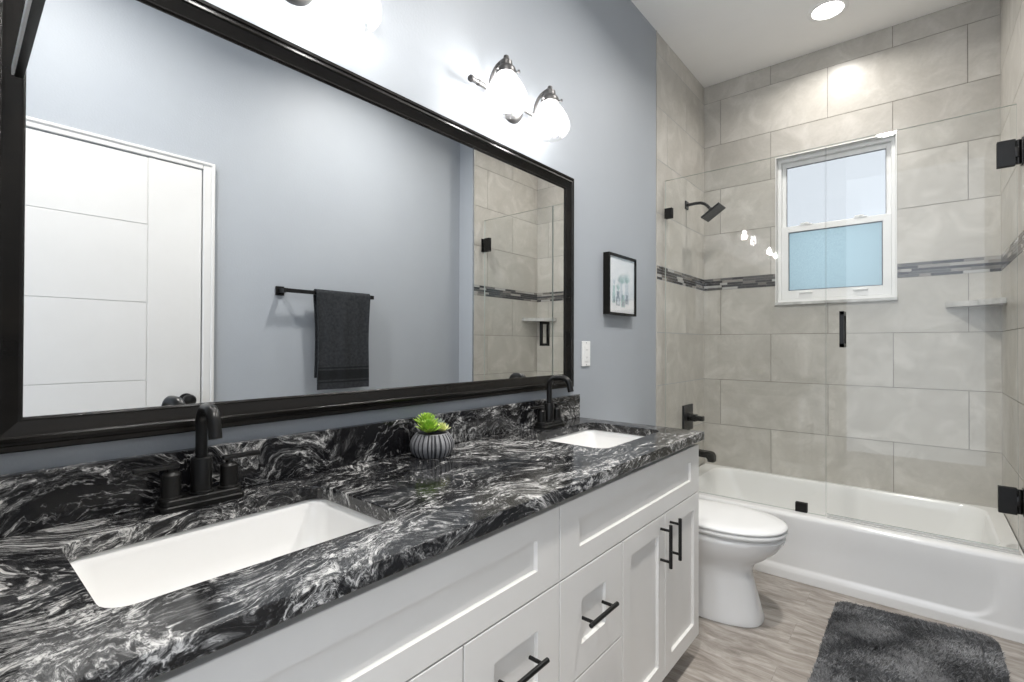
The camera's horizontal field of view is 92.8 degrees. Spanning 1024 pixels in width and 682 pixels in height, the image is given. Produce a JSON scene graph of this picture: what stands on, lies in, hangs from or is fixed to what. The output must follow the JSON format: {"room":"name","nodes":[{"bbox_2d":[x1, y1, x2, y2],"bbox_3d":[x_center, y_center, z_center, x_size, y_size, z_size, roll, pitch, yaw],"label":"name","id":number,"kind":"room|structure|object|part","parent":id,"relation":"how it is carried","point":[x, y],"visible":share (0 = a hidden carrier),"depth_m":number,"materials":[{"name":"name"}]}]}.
{"room":"bathroom","nodes":[
{"label":"bathroom","id":0,"kind":"room"},
{"bbox_2d":[0,0,703,474],"bbox_3d":[-0.068,-0.319,1.827,0.120,2.961,4.512,0,-1,40],"label":"wall","id":1,"kind":"structure","parent":0,"point":[598,57],"depth_m":2.06,"materials":[{"name":"paint"}]},
{"bbox_2d":[0,0,573,453],"bbox_3d":[-0.295,-0.259,1.440,0.025,0.898,1.736,0,-1,40],"label":"wall mirror","id":2,"kind":"object","parent":1,"relation":"attached to","point":[199,205],"visible":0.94,"depth_m":1.07,"materials":[{"name":"clear glass"}]},
{"bbox_2d":[0,394,579,537],"bbox_3d":[-0.294,0.276,1.443,0.020,0.100,1.822,0,-1,40],"label":"backsplash","id":3,"kind":"structure","parent":1,"relation":"attached to","point":[34,500],"depth_m":1.05,"materials":[{"name":"black stone"}]},
{"bbox_2d":[286,0,381,36],"bbox_3d":[-0.483,-0.859,1.093,0.185,0.194,0.454,0,-1,40],"label":"vanity light","id":4,"kind":"object","parent":1,"relation":"attached to","point":[351,5],"visible":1,"depth_m":1.22,"materials":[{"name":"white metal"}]},
{"bbox_3d":[-0.390,-0.827,1.178,0.151,0.132,0.151,0,-1,40],"label":"lamp shade","id":5,"kind":"part","parent":4,"relation":"part of","materials":[{"name":"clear glass"}]},
{"bbox_3d":[-0.390,-0.857,1.178,0.044,0.080,0.044,0,-1,40],"label":"bulb","id":6,"kind":"part","parent":4,"relation":"part of","materials":[{"name":"white glass"}]},
{"bbox_2d":[468,54,569,142],"bbox_3d":[0.048,-0.853,1.728,0.185,0.194,0.454,0,-1,40],"label":"vanity light","id":7,"kind":"object","parent":1,"relation":"attached to","point":[511,104],"visible":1,"depth_m":1.77,"materials":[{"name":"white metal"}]},
{"bbox_3d":[-0.049,-0.902,1.647,0.078,0.085,0.012,0,-1,40],"label":"arm","id":8,"kind":"part","parent":7,"relation":"part of","materials":[{"name":"silver metal"}]},
{"bbox_3d":[-0.019,-0.823,1.621,0.151,0.132,0.151,0,-1,40],"label":"lamp shade","id":9,"kind":"part","parent":7,"relation":"part of","materials":[{"name":"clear glass"}]},
{"bbox_3d":[-0.019,-0.853,1.621,0.044,0.080,0.044,0,-1,40],"label":"bulb","id":10,"kind":"part","parent":7,"relation":"part of","materials":[{"name":"white glass"}]},
{"bbox_3d":[0.111,-0.900,1.839,0.078,0.085,0.012,0,-1,40],"label":"arm","id":11,"kind":"part","parent":7,"relation":"part of","materials":[{"name":"silver metal"}]},
{"bbox_3d":[0.141,-0.821,1.813,0.151,0.132,0.151,0,-1,40],"label":"lamp shade","id":12,"kind":"part","parent":7,"relation":"part of","materials":[{"name":"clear glass"}]},
{"bbox_3d":[0.141,-0.851,1.813,0.044,0.080,0.044,0,-1,40],"label":"bulb","id":13,"kind":"part","parent":7,"relation":"part of","materials":[{"name":"white glass"}]},
{"bbox_2d":[581,341,589,365],"bbox_3d":[0.336,0.057,2.206,0.009,0.113,0.070,0,-1,40],"label":"wall outlet","id":14,"kind":"object","parent":1,"relation":"attached to","point":[585,345],"visible":1,"depth_m":2.19,"materials":[{"name":"white plastic"}]},
{"bbox_2d":[603,251,636,316],"bbox_3d":[0.542,-0.276,2.433,0.034,0.296,0.288,0,-1,40],"label":"framed print","id":15,"kind":"object","parent":1,"relation":"attached to","point":[619,271],"visible":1,"depth_m":2.41,"materials":[{"name":"paper"}]},
{"bbox_2d":[656,31,656,425],"bbox_3d":[0.829,-0.309,2.804,0.006,2.961,0.004,0,-1,40],"label":"trim","id":16,"kind":"structure","parent":1,"relation":"attached to","point":[656,31],"depth_m":2.80,"materials":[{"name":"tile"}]},
{"bbox_2d":[657,32,703,466],"bbox_3d":[1.086,-0.441,3.120,0.010,2.691,0.809,0,-1,40],"label":"tiled wall","id":17,"kind":"structure","parent":1,"relation":"attached to","point":[680,151],"depth_m":3.07,"materials":[{"name":"tile"}]},
{"bbox_2d":[682,404,704,429],"bbox_3d":[1.176,0.495,3.131,0.108,0.165,0.164,0,-1,40],"label":"shower valve","id":18,"kind":"object","parent":17,"relation":"attached to","point":[688,417],"visible":0.98,"depth_m":3.12,"materials":[{"name":"black metal"}]},
{"bbox_3d":[1.180,0.493,3.128,0.098,0.052,0.052,0,-1,40],"label":"lever","id":19,"kind":"part","parent":18,"relation":"part of","materials":[{"name":"black metal"}]},
{"bbox_2d":[685,201,725,221],"bbox_3d":[1.217,-0.835,3.093,0.227,0.141,0.132,0,-1,40],"label":"shower","id":20,"kind":"object","parent":17,"relation":"attached to","point":[713,211],"visible":1,"depth_m":3.06,"materials":[{"name":"black metal"}]},
{"bbox_3d":[1.190,-0.860,3.116,0.156,0.062,0.019,0,-1,40],"label":"arm","id":21,"kind":"part","parent":20,"relation":"part of","materials":[{"name":"black metal"}]},
{"bbox_3d":[1.260,-0.805,3.056,0.114,0.081,0.132,0,-1,40],"label":"spray plate","id":22,"kind":"part","parent":20,"relation":"part of","materials":[{"name":"black metal"}]},
{"bbox_2d":[699,449,715,462],"bbox_3d":[1.202,0.718,3.107,0.176,0.078,0.068,0,-1,40],"label":"tub spout","id":23,"kind":"object","parent":17,"relation":"attached to","point":[710,455],"visible":0.52,"depth_m":3.06,"materials":[{"name":"black metal"}]},
{"bbox_2d":[631,0,970,87],"bbox_3d":[0.654,-1.841,1.323,1.880,0.080,4.642,0,-1,40],"label":"ceiling","id":24,"kind":"structure","parent":0,"point":[718,41],"depth_m":2.77,"materials":[{"name":"paint"}]},
{"bbox_2d":[807,0,848,21],"bbox_3d":[1.704,-1.784,2.634,0.190,0.008,0.190,0,-1,40],"label":"recessed light","id":25,"kind":"object","parent":24,"relation":"in","point":[825,10],"visible":1,"depth_m":2.63,"materials":[{"name":"paint"}]},
{"bbox_2d":[662,570,1023,681],"bbox_3d":[0.603,1.190,1.251,1.880,0.060,4.512,0,-1,40],"label":"floor","id":26,"kind":"structure","parent":0,"point":[785,648],"depth_m":1.89,"materials":[{"name":"brown wood"}]},
{"bbox_2d":[146,444,698,681],"bbox_3d":[-0.080,0.758,1.256,0.564,0.800,1.808,0,-1,40],"label":"vanity cabinet","id":27,"kind":"object","parent":26,"relation":"on","point":[600,583],"visible":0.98,"depth_m":1.03,"materials":[{"name":"paint"}]},
{"bbox_2d":[0,417,703,681],"bbox_3d":[-0.089,0.341,1.272,0.554,0.030,1.822,0,-1,40],"label":"countertop","id":28,"kind":"structure","parent":27,"relation":"on","point":[52,629],"depth_m":0.78,"materials":[{"name":"black stone"}]},
{"bbox_2d":[132,403,259,514],"bbox_3d":[-0.589,0.221,0.947,0.131,0.201,0.222,0,-1,40],"label":"faucet","id":29,"kind":"object","parent":28,"relation":"on","point":[208,426],"visible":1,"depth_m":0.95,"materials":[{"name":"black metal"}]},
{"bbox_3d":[-0.665,0.239,0.913,0.016,0.009,0.073,0,-1,40],"label":"lever","id":30,"kind":"part","parent":29,"relation":"part of","materials":[{"name":"black metal"}]},
{"bbox_3d":[-0.618,0.311,0.970,0.054,0.022,0.148,0,-1,40],"label":"plate","id":31,"kind":"part","parent":29,"relation":"part of","materials":[{"name":"black metal"}]},
{"bbox_3d":[-0.585,0.177,0.938,0.114,0.114,0.023,0,-1,43],"label":"spout","id":32,"kind":"part","parent":29,"relation":"part of","materials":[{"name":"black metal"}]},
{"bbox_3d":[-0.570,0.240,1.028,0.016,0.009,0.073,0,-1,40],"label":"lever","id":33,"kind":"part","parent":29,"relation":"part of","materials":[{"name":"black metal"}]},
{"bbox_2d":[69,499,382,607],"bbox_3d":[-0.458,0.427,0.837,0.364,0.150,0.492,0,-1,40],"label":"undermount sink","id":34,"kind":"object","parent":28,"relation":"in","point":[135,573],"visible":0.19,"depth_m":0.93,"materials":[{"name":"ceramic"}]},
{"bbox_2d":[410,412,453,458],"bbox_3d":[-0.229,0.266,1.401,0.126,0.119,0.126,0,-1,40],"label":"potted succulent","id":35,"kind":"object","parent":28,"relation":"on","point":[433,441],"visible":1,"depth_m":1.36,"materials":[{"name":"grey ceramic"}]},
{"bbox_2d":[410,431,453,458],"bbox_3d":[-0.229,0.294,1.401,0.126,0.064,0.126,0,-1,40],"label":"pot","id":36,"kind":"object","parent":28,"relation":"on","point":[423,444],"depth_m":1.35,"materials":[{"name":"grey ceramic"}]},
{"bbox_2d":[530,375,573,429],"bbox_3d":[0.172,0.230,1.857,0.131,0.201,0.222,0,-1,40],"label":"faucet","id":37,"kind":"object","parent":28,"relation":"on","point":[549,417],"visible":1,"depth_m":1.86,"materials":[{"name":"black metal"}]},
{"bbox_3d":[0.096,0.248,1.824,0.016,0.009,0.073,0,-1,40],"label":"lever","id":38,"kind":"part","parent":37,"relation":"part of","materials":[{"name":"black metal"}]},
{"bbox_3d":[0.143,0.320,1.881,0.054,0.022,0.148,0,-1,40],"label":"plate","id":39,"kind":"part","parent":37,"relation":"part of","materials":[{"name":"black metal"}]},
{"bbox_3d":[0.183,0.186,1.857,0.114,0.114,0.023,0,-1,34],"label":"spout","id":40,"kind":"part","parent":37,"relation":"part of","materials":[{"name":"black metal"}]},
{"bbox_3d":[0.191,0.249,1.938,0.016,0.009,0.073,0,-1,40],"label":"lever","id":41,"kind":"part","parent":37,"relation":"part of","materials":[{"name":"black metal"}]},
{"bbox_2d":[547,430,643,447],"bbox_3d":[0.298,0.436,1.743,0.366,0.150,0.483,0,-1,40],"label":"undermount sink","id":42,"kind":"object","parent":28,"relation":"in","point":[588,438],"visible":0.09,"depth_m":1.95,"materials":[{"name":"ceramic"}]},
{"bbox_3d":[-0.191,0.803,0.759,0.020,0.522,0.297,0,-1,40],"label":"door","id":43,"kind":"part","parent":27,"relation":"part of","materials":[{"name":"paint"}]},
{"bbox_3d":[0.003,0.671,0.991,0.020,0.253,0.299,0,-1,40],"label":"drawer","id":44,"kind":"part","parent":27,"relation":"part of","materials":[{"name":"paint"}]},
{"bbox_3d":[0.021,0.659,0.968,0.040,0.011,0.132,0,-1,40],"label":"handle","id":45,"kind":"part","parent":27,"relation":"part of","materials":[{"name":"black metal"}]},
{"bbox_3d":[0.197,0.673,1.223,0.020,0.253,0.301,0,-1,40],"label":"drawer","id":46,"kind":"part","parent":27,"relation":"part of","materials":[{"name":"paint"}]},
{"bbox_3d":[0.196,0.936,1.221,0.020,0.266,0.301,0,-1,40],"label":"drawer","id":47,"kind":"part","parent":27,"relation":"part of","materials":[{"name":"paint"}]},
{"bbox_3d":[0.215,0.667,1.200,0.040,0.011,0.132,0,-1,40],"label":"handle","id":48,"kind":"part","parent":27,"relation":"part of","materials":[{"name":"black metal"}]},
{"bbox_3d":[0.388,0.810,1.450,0.020,0.522,0.288,0,-1,40],"label":"door","id":49,"kind":"part","parent":27,"relation":"part of","materials":[{"name":"paint"}]},
{"bbox_3d":[0.480,0.636,1.517,0.040,0.134,0.011,0,-1,40],"label":"handle","id":50,"kind":"part","parent":27,"relation":"part of","materials":[{"name":"black metal"}]},
{"bbox_3d":[0.529,0.637,1.575,0.040,0.134,0.011,0,-1,40],"label":"handle","id":51,"kind":"part","parent":27,"relation":"part of","materials":[{"name":"black metal"}]},
{"bbox_3d":[0.580,0.812,1.681,0.020,0.522,0.306,0,-1,40],"label":"door","id":52,"kind":"part","parent":27,"relation":"part of","materials":[{"name":"paint"}]},
{"bbox_2d":[699,499,787,627],"bbox_3d":[0.827,0.806,2.205,0.738,0.721,0.428,0,-1,40],"label":"toilet","id":53,"kind":"object","parent":26,"relation":"on","point":[733,538],"visible":0.43,"depth_m":2.01,"materials":[{"name":"ceramic"}]},
{"bbox_3d":[0.904,0.784,2.141,0.536,0.018,0.368,0,-1,40],"label":"seat","id":54,"kind":"part","parent":53,"relation":"part of","materials":[{"name":"white plastic"}]},
{"bbox_3d":[0.904,0.761,2.141,0.537,0.022,0.370,0,-1,40],"label":"lid","id":55,"kind":"part","parent":53,"relation":"part of","materials":[{"name":"white plastic"}]},
{"bbox_2d":[698,463,1023,643],"bbox_3d":[1.667,1.011,2.643,1.465,0.323,0.772,0,-1,40],"label":"bathtub","id":56,"kind":"object","parent":26,"relation":"on","point":[979,589],"visible":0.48,"depth_m":2.26,"materials":[{"name":"ceramic"}]},
{"bbox_2d":[664,146,825,515],"bbox_3d":[1.210,-0.049,2.619,0.802,1.792,0.024,0,-1,40],"label":"glass screen","id":57,"kind":"object","parent":56,"relation":"on","point":[668,212],"visible":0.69,"depth_m":2.59,"materials":[{"name":"clear glass"}]},
{"bbox_2d":[698,467,1000,544],"bbox_3d":[1.696,0.987,2.654,1.325,0.275,0.658,0,-1,40],"label":"basin","id":58,"kind":"object","parent":56,"relation":"in","point":[975,523],"depth_m":2.80,"materials":[{"name":"ceramic"}]},
{"bbox_2d":[827,516,1021,554],"bbox_3d":[1.767,0.843,2.142,0.650,0.005,0.036,0,-1,40],"label":"threshold","id":59,"kind":"object","parent":56,"relation":"on","point":[831,517],"visible":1,"depth_m":2.10,"materials":[{"name":"white ceramic"}]},
{"bbox_2d":[807,600,1010,681],"bbox_3d":[1.381,1.150,1.692,0.542,0.030,0.947,0,-1,40],"label":"bath mat","id":60,"kind":"object","parent":26,"relation":"on","point":[860,643],"visible":1,"depth_m":1.80,"materials":[{"name":"grey fabric"}]},
{"bbox_3d":[1.987,-0.304,3.030,1.490,2.961,0.190,0,-1,40],"label":"wall","id":61,"kind":"structure","parent":0,"visible":0},
{"bbox_2d":[775,132,896,302],"bbox_3d":[1.954,-0.706,2.970,0.615,0.944,0.079,0,-1,40],"label":"trim","id":62,"kind":"structure","parent":61,"relation":"attached to","point":[893,133],"depth_m":3.05,"materials":[{"name":"white paint"}]},
{"bbox_2d":[775,297,897,305],"bbox_3d":[1.948,-0.237,2.962,0.619,0.018,0.093,0,-1,40],"label":"trim","id":63,"kind":"structure","parent":61,"relation":"attached to","point":[885,298],"depth_m":2.90,"materials":[{"name":"stone"}]},
{"bbox_2d":[778,136,895,302],"bbox_3d":[1.972,-0.708,2.991,0.601,0.924,0.075,0,-1,40],"label":"window","id":64,"kind":"structure","parent":61,"relation":"in","point":[856,256],"depth_m":2.96,"materials":[{"name":"plastic"}]},
{"bbox_3d":[1.963,-0.507,2.981,0.481,0.372,0.005,0,-1,40],"label":"pane","id":65,"kind":"part","parent":64,"relation":"part of","materials":[{"name":"blue glass"}]},
{"bbox_3d":[1.983,-0.925,3.006,0.561,0.448,0.028,0,-1,40],"label":"sash","id":66,"kind":"part","parent":64,"relation":"part of","materials":[{"name":"plastic"}]},
{"bbox_3d":[1.963,-0.499,2.981,0.561,0.465,0.027,0,-1,40],"label":"sash","id":67,"kind":"part","parent":64,"relation":"part of","materials":[{"name":"plastic"}]},
{"bbox_2d":[704,0,1001,507],"bbox_3d":[1.920,-0.439,2.957,1.480,2.691,0.010,0,-1,40],"label":"tiled wall","id":68,"kind":"structure","parent":61,"relation":"attached to","point":[914,390],"depth_m":2.81,"materials":[{"name":"tile"}]},
{"bbox_2d":[945,297,1006,307],"bbox_3d":[2.332,-0.192,2.462,0.211,0.028,0.214,0,-1,40],"label":"corner shelf","id":69,"kind":"object","parent":68,"relation":"attached to","point":[993,301],"visible":1,"depth_m":2.45,"materials":[{"name":"stone"}]},
{"bbox_3d":[-0.686,-0.330,0.510,0.620,2.961,0.118,0,-1,40],"label":"wall","id":70,"kind":"structure","parent":0,"visible":0},
{"bbox_2d":[11,0,45,78],"bbox_3d":[-0.646,-0.432,0.613,0.450,0.014,0.088,0,-1,40],"label":"wall rail","id":71,"kind":"object","parent":70,"relation":"attached to","point":[33,9],"visible":1,"depth_m":0.68,"materials":[{"name":"black metal"}]},
{"bbox_3d":[2.328,-0.309,2.159,0.150,2.961,0.930,0,-1,40],"label":"wall","id":72,"kind":"structure","parent":0,"visible":0},
{"bbox_2d":[1000,0,1023,553],"bbox_3d":[2.228,-0.444,2.165,0.010,2.691,0.809,0,-1,40],"label":"tiled wall","id":73,"kind":"structure","parent":72,"relation":"attached to","point":[1011,11],"depth_m":2.17,"materials":[{"name":"tile"}]},
{"bbox_2d":[826,104,1023,551],"bbox_3d":[1.775,-0.054,2.147,0.664,1.786,0.096,0,-1,40],"label":"door","id":74,"kind":"structure","parent":73,"relation":"in","point":[1009,153],"depth_m":1.96,"materials":[{"name":"clear glass"}]},
{"bbox_3d":[1.554,-0.055,2.297,0.018,0.170,0.043,0,-1,40],"label":"handle","id":75,"kind":"part","parent":74,"relation":"part of","materials":[{"name":"black metal"}]},
{"bbox_3d":[1.588,-0.054,2.338,0.018,0.170,0.043,0,-1,40],"label":"handle","id":76,"kind":"part","parent":74,"relation":"part of","materials":[{"name":"black metal"}]}
]}

